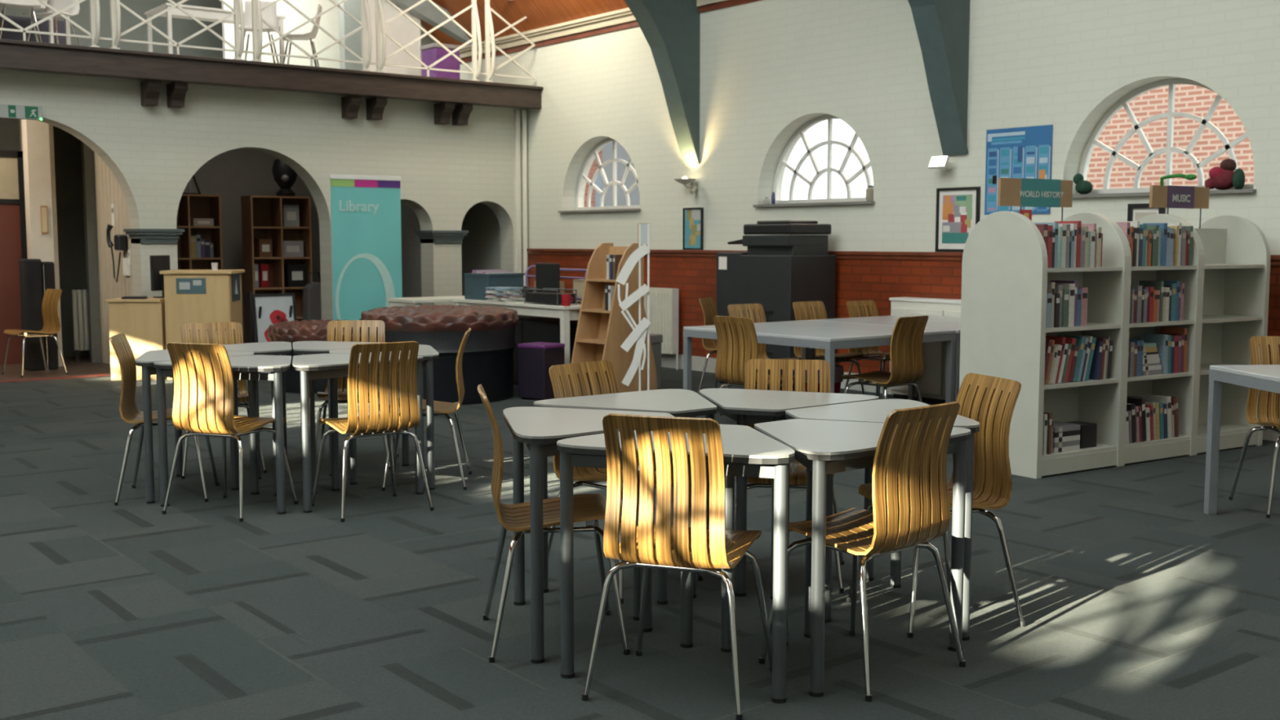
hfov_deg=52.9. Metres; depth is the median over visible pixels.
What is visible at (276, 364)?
table
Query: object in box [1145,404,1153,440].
book
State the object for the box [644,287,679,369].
radiator
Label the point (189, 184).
frame
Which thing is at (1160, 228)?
book
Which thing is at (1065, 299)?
book
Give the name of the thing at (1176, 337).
book
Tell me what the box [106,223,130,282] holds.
telephone
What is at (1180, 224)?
book
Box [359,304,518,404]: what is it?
seat
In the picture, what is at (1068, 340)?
book
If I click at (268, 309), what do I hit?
picture
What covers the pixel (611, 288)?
book
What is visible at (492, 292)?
magazine
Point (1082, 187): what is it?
toy
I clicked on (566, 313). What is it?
work table
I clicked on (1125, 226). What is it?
book
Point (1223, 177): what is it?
toy
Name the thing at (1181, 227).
book
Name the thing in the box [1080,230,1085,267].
book
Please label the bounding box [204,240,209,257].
book
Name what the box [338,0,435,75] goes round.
wall
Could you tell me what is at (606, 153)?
brick house
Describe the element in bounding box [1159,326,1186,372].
book
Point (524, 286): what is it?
cable tangle
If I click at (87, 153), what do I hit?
trim
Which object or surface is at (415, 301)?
desk
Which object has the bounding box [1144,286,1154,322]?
book
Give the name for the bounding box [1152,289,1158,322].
book
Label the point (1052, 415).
book
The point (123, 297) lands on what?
keyboard
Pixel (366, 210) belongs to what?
banner
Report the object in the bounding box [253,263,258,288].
folder
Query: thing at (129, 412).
dining chair
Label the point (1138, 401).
book
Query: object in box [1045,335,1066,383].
book
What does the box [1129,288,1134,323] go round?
book
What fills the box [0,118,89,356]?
wall
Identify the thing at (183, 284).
print
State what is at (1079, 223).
book
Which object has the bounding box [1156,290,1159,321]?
book
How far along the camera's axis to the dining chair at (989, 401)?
4.62 m
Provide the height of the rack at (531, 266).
0.330 m
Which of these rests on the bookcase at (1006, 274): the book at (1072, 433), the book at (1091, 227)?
the book at (1091, 227)
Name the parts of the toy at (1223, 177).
arm, leg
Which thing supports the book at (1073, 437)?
on the book at (1074, 442)
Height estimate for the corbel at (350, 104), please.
0.230 m
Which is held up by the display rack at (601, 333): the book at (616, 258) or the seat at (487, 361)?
the book at (616, 258)
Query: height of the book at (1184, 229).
0.234 m
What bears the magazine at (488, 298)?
on the paper stack at (499, 293)
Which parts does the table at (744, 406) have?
leg, leg, apron rail, leg, leg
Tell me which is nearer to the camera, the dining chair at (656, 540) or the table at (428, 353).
the dining chair at (656, 540)
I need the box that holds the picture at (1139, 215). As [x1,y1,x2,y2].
[1135,212,1156,221]
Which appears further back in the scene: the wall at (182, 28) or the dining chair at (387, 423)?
the wall at (182, 28)
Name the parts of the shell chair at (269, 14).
leg, leg, leg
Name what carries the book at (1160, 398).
on the bookcase at (1006, 274)
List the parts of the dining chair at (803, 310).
seat frame, leg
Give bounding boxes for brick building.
[1086,84,1253,189]
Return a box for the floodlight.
[928,155,951,169]
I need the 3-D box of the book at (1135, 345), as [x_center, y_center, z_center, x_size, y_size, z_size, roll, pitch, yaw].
[2.949,-0.002,7.837,0.030,0.194,0.162,-3,6,-33]
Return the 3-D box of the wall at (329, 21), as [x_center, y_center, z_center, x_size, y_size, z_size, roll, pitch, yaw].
[-4.318,-4.526,17.165,2.530,2.200,0.080,-4,7,-38]
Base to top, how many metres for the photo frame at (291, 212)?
0.270 m
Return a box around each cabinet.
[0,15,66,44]
[159,269,244,380]
[888,297,960,404]
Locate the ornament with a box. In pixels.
[271,158,297,196]
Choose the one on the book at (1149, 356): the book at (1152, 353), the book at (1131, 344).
the book at (1152, 353)
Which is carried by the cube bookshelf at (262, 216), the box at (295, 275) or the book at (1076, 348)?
the box at (295, 275)
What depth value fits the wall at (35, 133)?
13.65 m
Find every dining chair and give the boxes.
[1,288,67,377]
[109,333,219,506]
[161,342,297,521]
[181,322,266,479]
[311,341,434,522]
[315,320,398,469]
[381,328,471,490]
[477,384,630,662]
[547,360,702,604]
[582,413,772,719]
[697,297,757,394]
[713,315,795,391]
[720,303,799,415]
[733,359,844,593]
[758,401,965,702]
[792,301,865,395]
[841,315,928,402]
[843,300,919,401]
[846,373,1025,638]
[1228,336,1279,518]
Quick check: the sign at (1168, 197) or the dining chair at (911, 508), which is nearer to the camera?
the dining chair at (911, 508)
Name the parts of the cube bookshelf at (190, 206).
shelf, shelf, shelf, shelf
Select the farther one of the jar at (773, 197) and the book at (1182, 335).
the jar at (773, 197)
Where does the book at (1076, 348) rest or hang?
on the bookcase at (1006, 274)
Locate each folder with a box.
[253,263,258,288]
[257,263,269,287]
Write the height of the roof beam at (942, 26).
3.940 m
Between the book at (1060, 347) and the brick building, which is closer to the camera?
the book at (1060, 347)
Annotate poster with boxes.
[231,273,240,301]
[984,124,1053,214]
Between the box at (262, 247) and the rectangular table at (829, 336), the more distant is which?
the box at (262, 247)
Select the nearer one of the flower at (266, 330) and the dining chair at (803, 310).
the dining chair at (803, 310)
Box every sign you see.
[0,103,42,120]
[997,177,1072,221]
[1149,185,1209,228]
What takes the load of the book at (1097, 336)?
on the bookcase at (1006, 274)
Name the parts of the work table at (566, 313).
leg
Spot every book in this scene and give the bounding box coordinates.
[191,235,196,257]
[191,235,200,257]
[200,239,204,257]
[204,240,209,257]
[209,243,213,257]
[604,285,608,310]
[606,254,609,279]
[608,285,614,311]
[609,254,613,279]
[613,254,622,279]
[1033,222,1058,267]
[1035,224,1048,251]
[1042,413,1047,454]
[1043,412,1052,454]
[1044,338,1054,384]
[1044,339,1053,384]
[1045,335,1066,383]
[1046,293,1052,328]
[1046,346,1057,384]
[1046,419,1048,452]
[1047,225,1053,267]
[1047,281,1054,327]
[1050,280,1077,326]
[1050,415,1053,453]
[1051,232,1055,267]
[1051,344,1062,383]
[1052,429,1079,437]
[1052,435,1079,443]
[1052,440,1079,448]
[1052,444,1079,453]
[1053,293,1060,327]
[1053,421,1080,432]
[1054,221,1081,267]
[1054,283,1075,326]
[1054,284,1062,327]
[1057,223,1066,267]
[1057,226,1062,267]
[1057,334,1085,382]
[1057,343,1068,382]
[1058,223,1077,267]
[1061,288,1069,327]
[1061,342,1071,382]
[1064,337,1076,382]
[1065,224,1070,267]
[1068,345,1079,382]
[1069,231,1071,267]
[1070,231,1074,267]
[1070,334,1093,381]
[1076,288,1081,326]
[1077,287,1088,325]
[1077,337,1088,382]
[1080,226,1088,267]
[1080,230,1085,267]
[1080,342,1089,381]
[1081,223,1096,266]
[1084,337,1096,380]
[1087,231,1090,266]
[1088,334,1110,378]
[1088,341,1102,379]
[1089,231,1095,266]
[1093,337,1106,379]
[1094,226,1102,266]
[1100,233,1102,266]
[1102,339,1108,379]
[1106,340,1113,378]
[1115,221,1139,266]
[1115,222,1130,244]
[1124,411,1129,444]
[1126,395,1146,441]
[1126,402,1136,443]
[1126,410,1132,443]
[1128,339,1143,376]
[1128,340,1140,376]
[1128,342,1134,377]
[1129,226,1133,266]
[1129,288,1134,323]
[1130,285,1142,323]
[1132,227,1137,266]
[1133,290,1137,323]
[1133,344,1137,377]
[1135,404,1142,441]
[1135,406,1139,442]
[1137,228,1142,266]
[1138,280,1164,321]
[1139,224,1146,266]
[1140,333,1168,373]
[1141,290,1144,322]
[1142,222,1167,266]
[1142,286,1148,322]
[1142,288,1147,322]
[1142,342,1156,347]
[1142,346,1157,352]
[1142,351,1158,355]
[1142,354,1159,358]
[1142,357,1159,364]
[1142,362,1160,366]
[1142,364,1161,370]
[1142,369,1162,375]
[1142,393,1172,438]
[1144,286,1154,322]
[1145,231,1147,266]
[1145,400,1164,439]
[1145,401,1155,439]
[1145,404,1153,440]
[1145,407,1150,440]
[1146,225,1159,266]
[1146,228,1156,266]
[1146,234,1151,266]
[1149,401,1159,439]
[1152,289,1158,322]
[1155,394,1178,436]
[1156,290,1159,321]
[1157,227,1161,266]
[1157,333,1184,372]
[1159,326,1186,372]
[1162,287,1166,321]
[1163,403,1167,438]
[1164,280,1179,320]
[1164,283,1176,320]
[1164,284,1171,320]
[1164,287,1169,321]
[1165,226,1169,266]
[1167,222,1182,266]
[1167,226,1178,266]
[1167,335,1171,373]
[1168,227,1173,266]
[1168,334,1178,373]
[1169,336,1174,373]
[1170,397,1176,437]
[1171,405,1174,437]
[1172,228,1175,266]
[1177,335,1181,373]
[1178,288,1181,320]
[1179,283,1184,320]
[1180,226,1182,266]
[1181,226,1193,265]
[1181,227,1186,266]
[1185,230,1187,265]
[1186,235,1190,265]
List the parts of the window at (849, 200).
sill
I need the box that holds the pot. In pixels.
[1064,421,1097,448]
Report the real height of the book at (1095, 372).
0.230 m
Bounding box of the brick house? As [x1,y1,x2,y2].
[583,141,639,207]
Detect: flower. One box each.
[264,328,271,342]
[269,310,286,324]
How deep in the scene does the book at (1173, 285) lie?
7.94 m
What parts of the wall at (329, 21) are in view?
post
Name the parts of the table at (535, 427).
leg, leg, apron rail, leg, leg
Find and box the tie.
[389,0,471,44]
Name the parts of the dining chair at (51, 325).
leg, leg, seat frame, leg, leg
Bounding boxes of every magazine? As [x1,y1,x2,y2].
[484,286,523,288]
[485,289,520,292]
[485,291,521,293]
[485,294,523,297]
[485,296,523,297]
[486,298,524,301]
[488,297,523,299]
[490,288,519,290]
[491,293,519,295]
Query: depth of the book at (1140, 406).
7.84 m
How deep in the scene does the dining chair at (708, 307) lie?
11.16 m
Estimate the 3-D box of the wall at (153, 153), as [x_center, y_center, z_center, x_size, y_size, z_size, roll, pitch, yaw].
[-6.352,-1.380,12.168,12.360,3.200,0.300,-4,7,-38]
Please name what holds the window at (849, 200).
in the wall at (768, 68)
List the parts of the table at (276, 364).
leg, apron rail, leg, leg, leg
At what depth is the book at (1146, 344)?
7.89 m
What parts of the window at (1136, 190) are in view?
sill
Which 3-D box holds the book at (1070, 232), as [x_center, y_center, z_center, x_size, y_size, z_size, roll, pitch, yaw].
[2.418,-0.639,7.437,0.018,0.206,0.156,-3,6,-33]
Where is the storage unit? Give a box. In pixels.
[513,315,577,385]
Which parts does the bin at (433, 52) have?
lid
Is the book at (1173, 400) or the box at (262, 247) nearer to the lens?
the book at (1173, 400)
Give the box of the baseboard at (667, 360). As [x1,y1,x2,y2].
[661,353,1279,440]
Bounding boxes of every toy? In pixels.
[1073,173,1093,194]
[1160,173,1196,185]
[1204,158,1244,190]
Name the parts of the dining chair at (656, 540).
leg, leg, seat frame, leg, leg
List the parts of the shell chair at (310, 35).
leg, leg, leg, leg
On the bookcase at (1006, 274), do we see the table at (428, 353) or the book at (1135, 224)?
the book at (1135, 224)
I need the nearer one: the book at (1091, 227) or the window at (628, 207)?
the book at (1091, 227)
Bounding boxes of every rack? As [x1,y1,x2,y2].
[525,265,586,300]
[570,222,657,392]
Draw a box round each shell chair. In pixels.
[0,0,42,42]
[21,0,79,45]
[244,0,279,63]
[280,4,322,66]
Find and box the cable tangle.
[520,285,541,297]
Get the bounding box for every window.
[557,137,640,213]
[752,114,875,207]
[1072,78,1256,198]
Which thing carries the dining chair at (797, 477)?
on the floor at (1137, 602)
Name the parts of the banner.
rail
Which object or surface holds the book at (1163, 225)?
on the bookcase at (1006, 274)
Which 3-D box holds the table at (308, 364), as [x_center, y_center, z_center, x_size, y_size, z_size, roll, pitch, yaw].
[-1.579,0.356,6.787,0.738,0.737,0.580,-5,7,-44]
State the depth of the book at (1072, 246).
7.37 m
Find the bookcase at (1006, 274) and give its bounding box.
[959,211,1270,479]
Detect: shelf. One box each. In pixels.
[576,337,605,344]
[582,308,610,313]
[586,278,615,282]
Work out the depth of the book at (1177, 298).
7.95 m
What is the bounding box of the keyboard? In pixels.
[121,296,147,298]
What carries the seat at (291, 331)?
on the floor at (1137, 602)
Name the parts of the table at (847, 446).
leg, leg, leg, apron rail, leg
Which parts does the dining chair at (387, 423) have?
leg, leg, seat frame, leg, leg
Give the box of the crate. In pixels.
[463,269,524,300]
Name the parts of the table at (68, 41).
leg, leg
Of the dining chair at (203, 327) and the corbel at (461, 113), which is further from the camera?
the corbel at (461, 113)
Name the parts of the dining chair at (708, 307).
leg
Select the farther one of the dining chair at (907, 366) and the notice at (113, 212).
the notice at (113, 212)
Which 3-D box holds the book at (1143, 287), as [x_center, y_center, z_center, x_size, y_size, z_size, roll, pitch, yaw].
[3.030,-0.341,7.871,0.033,0.214,0.160,-3,6,-33]
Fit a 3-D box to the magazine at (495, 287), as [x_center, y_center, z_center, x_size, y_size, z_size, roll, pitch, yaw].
[-1.265,-0.676,12.075,0.300,0.012,0.220,3,6,33]
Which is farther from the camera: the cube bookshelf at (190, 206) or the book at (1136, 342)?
the cube bookshelf at (190, 206)
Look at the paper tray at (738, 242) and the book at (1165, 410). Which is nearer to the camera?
the book at (1165, 410)
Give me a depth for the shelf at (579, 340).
11.06 m
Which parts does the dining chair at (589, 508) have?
leg, leg, seat frame, leg, leg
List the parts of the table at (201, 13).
leg, leg, leg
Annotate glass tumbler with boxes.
[211,262,217,270]
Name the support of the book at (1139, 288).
on the bookcase at (1006, 274)
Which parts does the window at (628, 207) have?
sill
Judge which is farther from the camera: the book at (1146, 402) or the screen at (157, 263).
the screen at (157, 263)
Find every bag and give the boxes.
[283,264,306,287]
[302,271,321,321]
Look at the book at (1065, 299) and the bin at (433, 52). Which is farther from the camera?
the bin at (433, 52)
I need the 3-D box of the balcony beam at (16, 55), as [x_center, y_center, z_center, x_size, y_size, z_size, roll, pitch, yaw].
[-6.074,-2.798,11.682,12.360,0.255,0.200,-4,7,-38]
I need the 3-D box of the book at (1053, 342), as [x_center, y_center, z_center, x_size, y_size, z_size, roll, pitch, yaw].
[2.293,0.005,7.430,0.090,0.256,0.171,-3,6,-33]
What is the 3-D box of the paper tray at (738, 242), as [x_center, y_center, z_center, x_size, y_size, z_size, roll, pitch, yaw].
[1.073,-1.123,12.054,0.300,0.078,0.419,-4,7,-38]
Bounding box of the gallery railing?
[0,0,535,82]
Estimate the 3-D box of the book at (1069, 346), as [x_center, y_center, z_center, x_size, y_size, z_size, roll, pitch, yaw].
[2.427,0.013,7.494,0.072,0.228,0.152,-3,6,-33]
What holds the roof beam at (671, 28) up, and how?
attached to the wall at (768, 68)
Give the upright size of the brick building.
10.000 m
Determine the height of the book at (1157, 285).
0.248 m
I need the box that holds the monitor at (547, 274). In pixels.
[535,262,559,292]
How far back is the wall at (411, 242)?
15.87 m
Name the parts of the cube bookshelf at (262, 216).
shelf, shelf, shelf, shelf, shelf, shelf, shelf, shelf, shelf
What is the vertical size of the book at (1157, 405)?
0.228 m
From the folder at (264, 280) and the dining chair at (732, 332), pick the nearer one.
the dining chair at (732, 332)
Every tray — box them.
[190,218,213,226]
[727,239,742,244]
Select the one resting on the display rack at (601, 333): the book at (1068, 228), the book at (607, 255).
the book at (607, 255)
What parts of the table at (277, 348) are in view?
leg, leg, leg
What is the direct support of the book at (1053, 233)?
on the bookcase at (1006, 274)
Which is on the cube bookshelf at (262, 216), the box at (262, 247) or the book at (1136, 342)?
the box at (262, 247)
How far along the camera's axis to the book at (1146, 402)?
7.92 m
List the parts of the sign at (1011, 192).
cardboard panel, wire post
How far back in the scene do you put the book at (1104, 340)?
7.61 m
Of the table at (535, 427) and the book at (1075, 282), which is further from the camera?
the book at (1075, 282)
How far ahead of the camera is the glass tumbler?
12.52 m
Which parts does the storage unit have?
door, door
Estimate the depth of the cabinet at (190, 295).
12.46 m
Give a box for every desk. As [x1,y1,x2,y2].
[105,297,167,380]
[386,295,464,307]
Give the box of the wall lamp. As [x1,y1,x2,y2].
[673,176,697,194]
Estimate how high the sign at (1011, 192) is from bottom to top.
0.281 m
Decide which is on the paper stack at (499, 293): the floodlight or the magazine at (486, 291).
the magazine at (486, 291)
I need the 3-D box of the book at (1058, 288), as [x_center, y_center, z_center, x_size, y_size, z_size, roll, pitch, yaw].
[2.358,-0.316,7.438,0.037,0.243,0.174,-3,6,-33]
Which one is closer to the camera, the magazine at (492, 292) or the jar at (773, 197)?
the magazine at (492, 292)
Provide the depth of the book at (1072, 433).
7.49 m
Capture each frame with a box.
[182,174,200,194]
[283,204,299,226]
[1127,203,1165,221]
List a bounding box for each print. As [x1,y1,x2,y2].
[40,205,48,234]
[178,280,201,289]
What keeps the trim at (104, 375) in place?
attached to the wall at (153, 153)
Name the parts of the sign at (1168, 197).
cardboard panel, wire post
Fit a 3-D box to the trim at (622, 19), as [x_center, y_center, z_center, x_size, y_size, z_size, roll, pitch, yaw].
[2.365,-3.419,10.817,0.130,0.190,21.500,-4,7,-38]
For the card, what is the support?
on the bookcase at (1006, 274)
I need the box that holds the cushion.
[517,342,564,349]
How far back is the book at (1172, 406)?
8.01 m
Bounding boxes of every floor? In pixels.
[0,68,527,109]
[0,355,111,380]
[0,366,1279,719]
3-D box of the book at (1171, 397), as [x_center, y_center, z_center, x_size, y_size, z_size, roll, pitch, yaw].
[3.312,0.350,8.103,0.046,0.254,0.163,-3,6,-33]
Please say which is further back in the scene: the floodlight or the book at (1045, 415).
the floodlight
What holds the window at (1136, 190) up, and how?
in the wall at (768, 68)
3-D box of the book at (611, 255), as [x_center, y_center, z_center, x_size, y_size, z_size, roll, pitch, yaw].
[-0.204,-0.792,10.964,0.120,0.210,0.030,-5,7,-42]
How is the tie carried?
attached to the ceiling
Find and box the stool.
[517,342,564,399]
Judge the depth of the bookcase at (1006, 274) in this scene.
7.73 m
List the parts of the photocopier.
drawer handle, document lid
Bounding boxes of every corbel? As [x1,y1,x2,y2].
[140,80,161,106]
[166,81,187,107]
[341,95,362,119]
[365,97,386,120]
[434,102,454,124]
[452,103,472,125]
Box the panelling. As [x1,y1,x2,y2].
[93,151,133,364]
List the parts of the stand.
header panel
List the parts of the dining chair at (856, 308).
leg, seat frame, leg, leg, leg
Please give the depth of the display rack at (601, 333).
11.10 m
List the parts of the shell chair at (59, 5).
leg, leg, leg, leg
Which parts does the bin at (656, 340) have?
lid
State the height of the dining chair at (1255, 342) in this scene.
0.860 m
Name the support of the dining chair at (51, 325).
on the floor at (82, 367)
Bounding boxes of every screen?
[150,255,170,297]
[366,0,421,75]
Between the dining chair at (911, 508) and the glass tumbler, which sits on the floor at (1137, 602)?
the dining chair at (911, 508)
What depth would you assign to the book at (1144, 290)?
7.77 m
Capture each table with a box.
[20,0,71,44]
[134,349,253,503]
[144,2,285,63]
[153,355,291,514]
[172,341,291,479]
[292,341,409,475]
[292,353,423,513]
[328,344,439,490]
[453,297,581,364]
[502,406,674,663]
[533,388,716,604]
[556,424,794,703]
[683,320,955,403]
[699,388,879,599]
[754,418,971,697]
[785,399,979,640]
[809,314,960,401]
[1203,364,1279,515]
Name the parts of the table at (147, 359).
leg, apron rail, leg, leg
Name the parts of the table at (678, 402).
leg, leg, leg, leg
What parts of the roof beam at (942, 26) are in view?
brace plate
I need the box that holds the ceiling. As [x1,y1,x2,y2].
[420,0,628,45]
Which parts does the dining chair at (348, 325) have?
leg, leg, seat frame, leg, leg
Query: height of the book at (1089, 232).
0.209 m
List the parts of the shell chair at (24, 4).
leg, leg, leg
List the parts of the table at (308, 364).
leg, leg, leg, apron rail, leg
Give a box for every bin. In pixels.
[420,42,461,79]
[649,333,662,388]
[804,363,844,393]
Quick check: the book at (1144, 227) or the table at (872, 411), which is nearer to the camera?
the table at (872, 411)
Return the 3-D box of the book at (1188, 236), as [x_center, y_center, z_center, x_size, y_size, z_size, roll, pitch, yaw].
[3.357,-0.684,8.028,0.020,0.188,0.145,-3,6,-33]
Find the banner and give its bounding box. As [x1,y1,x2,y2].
[328,174,402,320]
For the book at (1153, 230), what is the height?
0.226 m
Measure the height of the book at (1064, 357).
0.228 m
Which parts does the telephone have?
cord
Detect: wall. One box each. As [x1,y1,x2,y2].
[0,0,222,57]
[0,70,524,319]
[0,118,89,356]
[21,119,63,366]
[182,148,320,343]
[221,0,339,68]
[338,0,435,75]
[400,201,422,305]
[459,0,1279,418]
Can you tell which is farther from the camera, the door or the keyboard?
the door
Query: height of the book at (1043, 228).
0.247 m
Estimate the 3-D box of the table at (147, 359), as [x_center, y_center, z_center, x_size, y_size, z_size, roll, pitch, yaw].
[-2.393,0.337,6.999,0.580,0.737,0.738,-1,5,-15]
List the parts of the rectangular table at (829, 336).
leg, leg, apron rail, leg, leg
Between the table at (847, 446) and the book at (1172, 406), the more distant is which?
the book at (1172, 406)
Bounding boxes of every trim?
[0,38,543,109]
[0,373,111,382]
[80,140,102,362]
[123,228,184,243]
[413,230,468,243]
[459,0,759,63]
[514,110,528,315]
[522,248,1279,265]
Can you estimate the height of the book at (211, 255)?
0.170 m
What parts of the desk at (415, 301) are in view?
leg panel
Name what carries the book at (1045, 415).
on the bookcase at (1006, 274)
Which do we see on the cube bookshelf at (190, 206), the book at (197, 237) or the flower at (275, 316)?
the book at (197, 237)
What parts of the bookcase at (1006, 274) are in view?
panel, shelf, shelf, shelf, shelf, panel, panel, rail, shelf, shelf, shelf, shelf, panel, shelf, shelf, shelf, panel, shelf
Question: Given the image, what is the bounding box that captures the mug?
[561,293,573,306]
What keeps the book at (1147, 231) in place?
on the bookcase at (1006, 274)
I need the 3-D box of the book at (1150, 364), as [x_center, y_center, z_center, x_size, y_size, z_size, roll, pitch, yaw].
[3.085,0.022,7.946,0.177,0.012,0.171,-3,6,-33]
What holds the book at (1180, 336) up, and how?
on the bookcase at (1006, 274)
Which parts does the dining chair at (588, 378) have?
leg, seat frame, leg, leg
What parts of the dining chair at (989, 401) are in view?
leg, leg, leg, seat frame, leg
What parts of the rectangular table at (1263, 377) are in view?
leg, apron rail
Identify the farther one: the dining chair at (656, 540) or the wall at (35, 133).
the wall at (35, 133)
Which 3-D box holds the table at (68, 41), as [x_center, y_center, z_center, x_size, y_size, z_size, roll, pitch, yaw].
[-6.799,-3.462,13.634,1.300,0.735,0.750,-4,7,-38]
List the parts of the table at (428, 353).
leg, leg, leg, apron rail, leg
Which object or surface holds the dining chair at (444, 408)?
on the floor at (1137, 602)
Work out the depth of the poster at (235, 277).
12.69 m
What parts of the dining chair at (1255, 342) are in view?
leg, seat frame, leg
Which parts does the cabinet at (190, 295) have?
panel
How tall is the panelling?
2.950 m
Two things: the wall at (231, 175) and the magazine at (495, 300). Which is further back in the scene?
the wall at (231, 175)
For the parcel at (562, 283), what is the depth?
12.12 m
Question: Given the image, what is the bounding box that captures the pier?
[19,119,62,351]
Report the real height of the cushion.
0.035 m
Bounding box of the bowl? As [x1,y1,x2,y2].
[673,178,696,184]
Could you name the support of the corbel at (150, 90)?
attached to the wall at (153, 153)
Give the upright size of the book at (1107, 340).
0.236 m
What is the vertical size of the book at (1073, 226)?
0.252 m
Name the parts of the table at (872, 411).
leg, leg, leg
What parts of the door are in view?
transom pane, frame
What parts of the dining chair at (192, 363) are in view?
leg, leg, seat frame, leg, leg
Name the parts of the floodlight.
light panel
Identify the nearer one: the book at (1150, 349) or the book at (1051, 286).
the book at (1051, 286)
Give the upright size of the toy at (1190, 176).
0.138 m
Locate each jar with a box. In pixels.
[764,197,769,204]
[771,191,775,204]
[865,185,873,200]
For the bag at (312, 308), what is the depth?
15.08 m
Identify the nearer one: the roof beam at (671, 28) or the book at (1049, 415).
the book at (1049, 415)
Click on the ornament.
(284, 175)
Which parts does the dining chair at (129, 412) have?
leg, leg, seat frame, leg, leg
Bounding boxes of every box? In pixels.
[253,239,272,257]
[524,287,577,305]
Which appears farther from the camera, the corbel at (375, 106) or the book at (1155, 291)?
the corbel at (375, 106)
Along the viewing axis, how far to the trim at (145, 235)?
13.09 m
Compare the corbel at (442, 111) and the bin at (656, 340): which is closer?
the bin at (656, 340)
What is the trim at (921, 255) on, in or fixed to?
attached to the wall at (768, 68)
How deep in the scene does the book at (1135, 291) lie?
7.73 m
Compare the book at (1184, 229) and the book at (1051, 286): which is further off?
the book at (1184, 229)
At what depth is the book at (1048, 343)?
7.33 m
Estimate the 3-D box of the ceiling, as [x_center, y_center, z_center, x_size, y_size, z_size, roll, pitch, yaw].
[-2.534,-6.144,6.692,12.760,6.500,21.500,-4,7,-38]
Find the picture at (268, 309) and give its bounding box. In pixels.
[251,293,296,373]
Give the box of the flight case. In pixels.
[18,258,58,371]
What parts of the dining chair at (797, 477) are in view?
leg, seat frame, leg, leg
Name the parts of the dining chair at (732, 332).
leg, seat frame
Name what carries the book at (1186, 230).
on the bookcase at (1006, 274)
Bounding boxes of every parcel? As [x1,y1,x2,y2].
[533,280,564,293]
[573,279,584,297]
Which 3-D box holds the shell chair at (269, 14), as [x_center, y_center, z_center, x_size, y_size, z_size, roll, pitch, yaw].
[-4.144,-3.528,13.987,0.420,0.805,0.450,-1,5,-8]
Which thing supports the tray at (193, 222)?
on the cube bookshelf at (190, 206)
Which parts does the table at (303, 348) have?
leg, leg, leg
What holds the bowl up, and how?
on the wall lamp
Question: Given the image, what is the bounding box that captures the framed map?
[682,207,703,249]
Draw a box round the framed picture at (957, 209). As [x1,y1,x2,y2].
[935,186,980,252]
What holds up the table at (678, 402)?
on the floor at (1137, 602)
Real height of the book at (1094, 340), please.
0.255 m
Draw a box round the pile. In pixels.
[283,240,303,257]
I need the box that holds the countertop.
[159,269,244,274]
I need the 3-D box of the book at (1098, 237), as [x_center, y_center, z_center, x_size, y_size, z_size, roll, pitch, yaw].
[2.631,-0.664,7.568,0.030,0.232,0.172,-3,6,-33]
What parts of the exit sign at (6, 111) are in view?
arrow panel, figure panel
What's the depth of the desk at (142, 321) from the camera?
12.45 m
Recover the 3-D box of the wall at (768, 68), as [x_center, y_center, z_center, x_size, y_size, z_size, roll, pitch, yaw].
[2.515,-1.582,11.106,0.350,3.800,21.500,-4,7,-38]
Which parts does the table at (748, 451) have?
leg, apron rail, leg, leg, leg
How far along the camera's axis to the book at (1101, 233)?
7.52 m
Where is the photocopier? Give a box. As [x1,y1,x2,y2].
[715,220,835,387]
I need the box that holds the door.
[0,150,27,364]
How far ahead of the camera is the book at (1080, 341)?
7.49 m
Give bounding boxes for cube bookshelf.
[176,194,222,269]
[240,195,312,343]
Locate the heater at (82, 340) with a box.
[71,289,88,361]
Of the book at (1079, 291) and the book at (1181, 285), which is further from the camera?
the book at (1181, 285)
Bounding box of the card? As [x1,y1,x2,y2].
[1019,209,1031,221]
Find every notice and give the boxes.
[111,204,115,226]
[128,248,130,265]
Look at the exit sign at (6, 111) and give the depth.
12.19 m
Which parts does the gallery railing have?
lattice panel, post, post, lattice panel, post, post, rail, lattice panel, post, post, lattice panel, post, post, lattice panel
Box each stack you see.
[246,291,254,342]
[484,286,524,301]
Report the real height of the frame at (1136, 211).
0.363 m
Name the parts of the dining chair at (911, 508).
leg, leg, seat frame, leg, leg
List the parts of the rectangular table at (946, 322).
leg, leg, leg, apron rail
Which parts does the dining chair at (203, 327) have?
leg, leg, leg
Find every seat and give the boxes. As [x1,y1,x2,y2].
[266,319,360,393]
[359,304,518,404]
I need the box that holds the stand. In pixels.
[615,223,651,391]
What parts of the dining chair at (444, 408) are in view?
leg, leg, seat frame, leg, leg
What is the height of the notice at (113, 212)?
0.240 m
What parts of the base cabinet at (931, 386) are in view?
door, door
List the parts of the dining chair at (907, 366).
leg, leg, seat frame, leg, leg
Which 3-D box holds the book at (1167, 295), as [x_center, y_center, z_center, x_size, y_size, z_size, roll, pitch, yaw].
[3.202,-0.348,7.974,0.038,0.207,0.150,-3,6,-33]

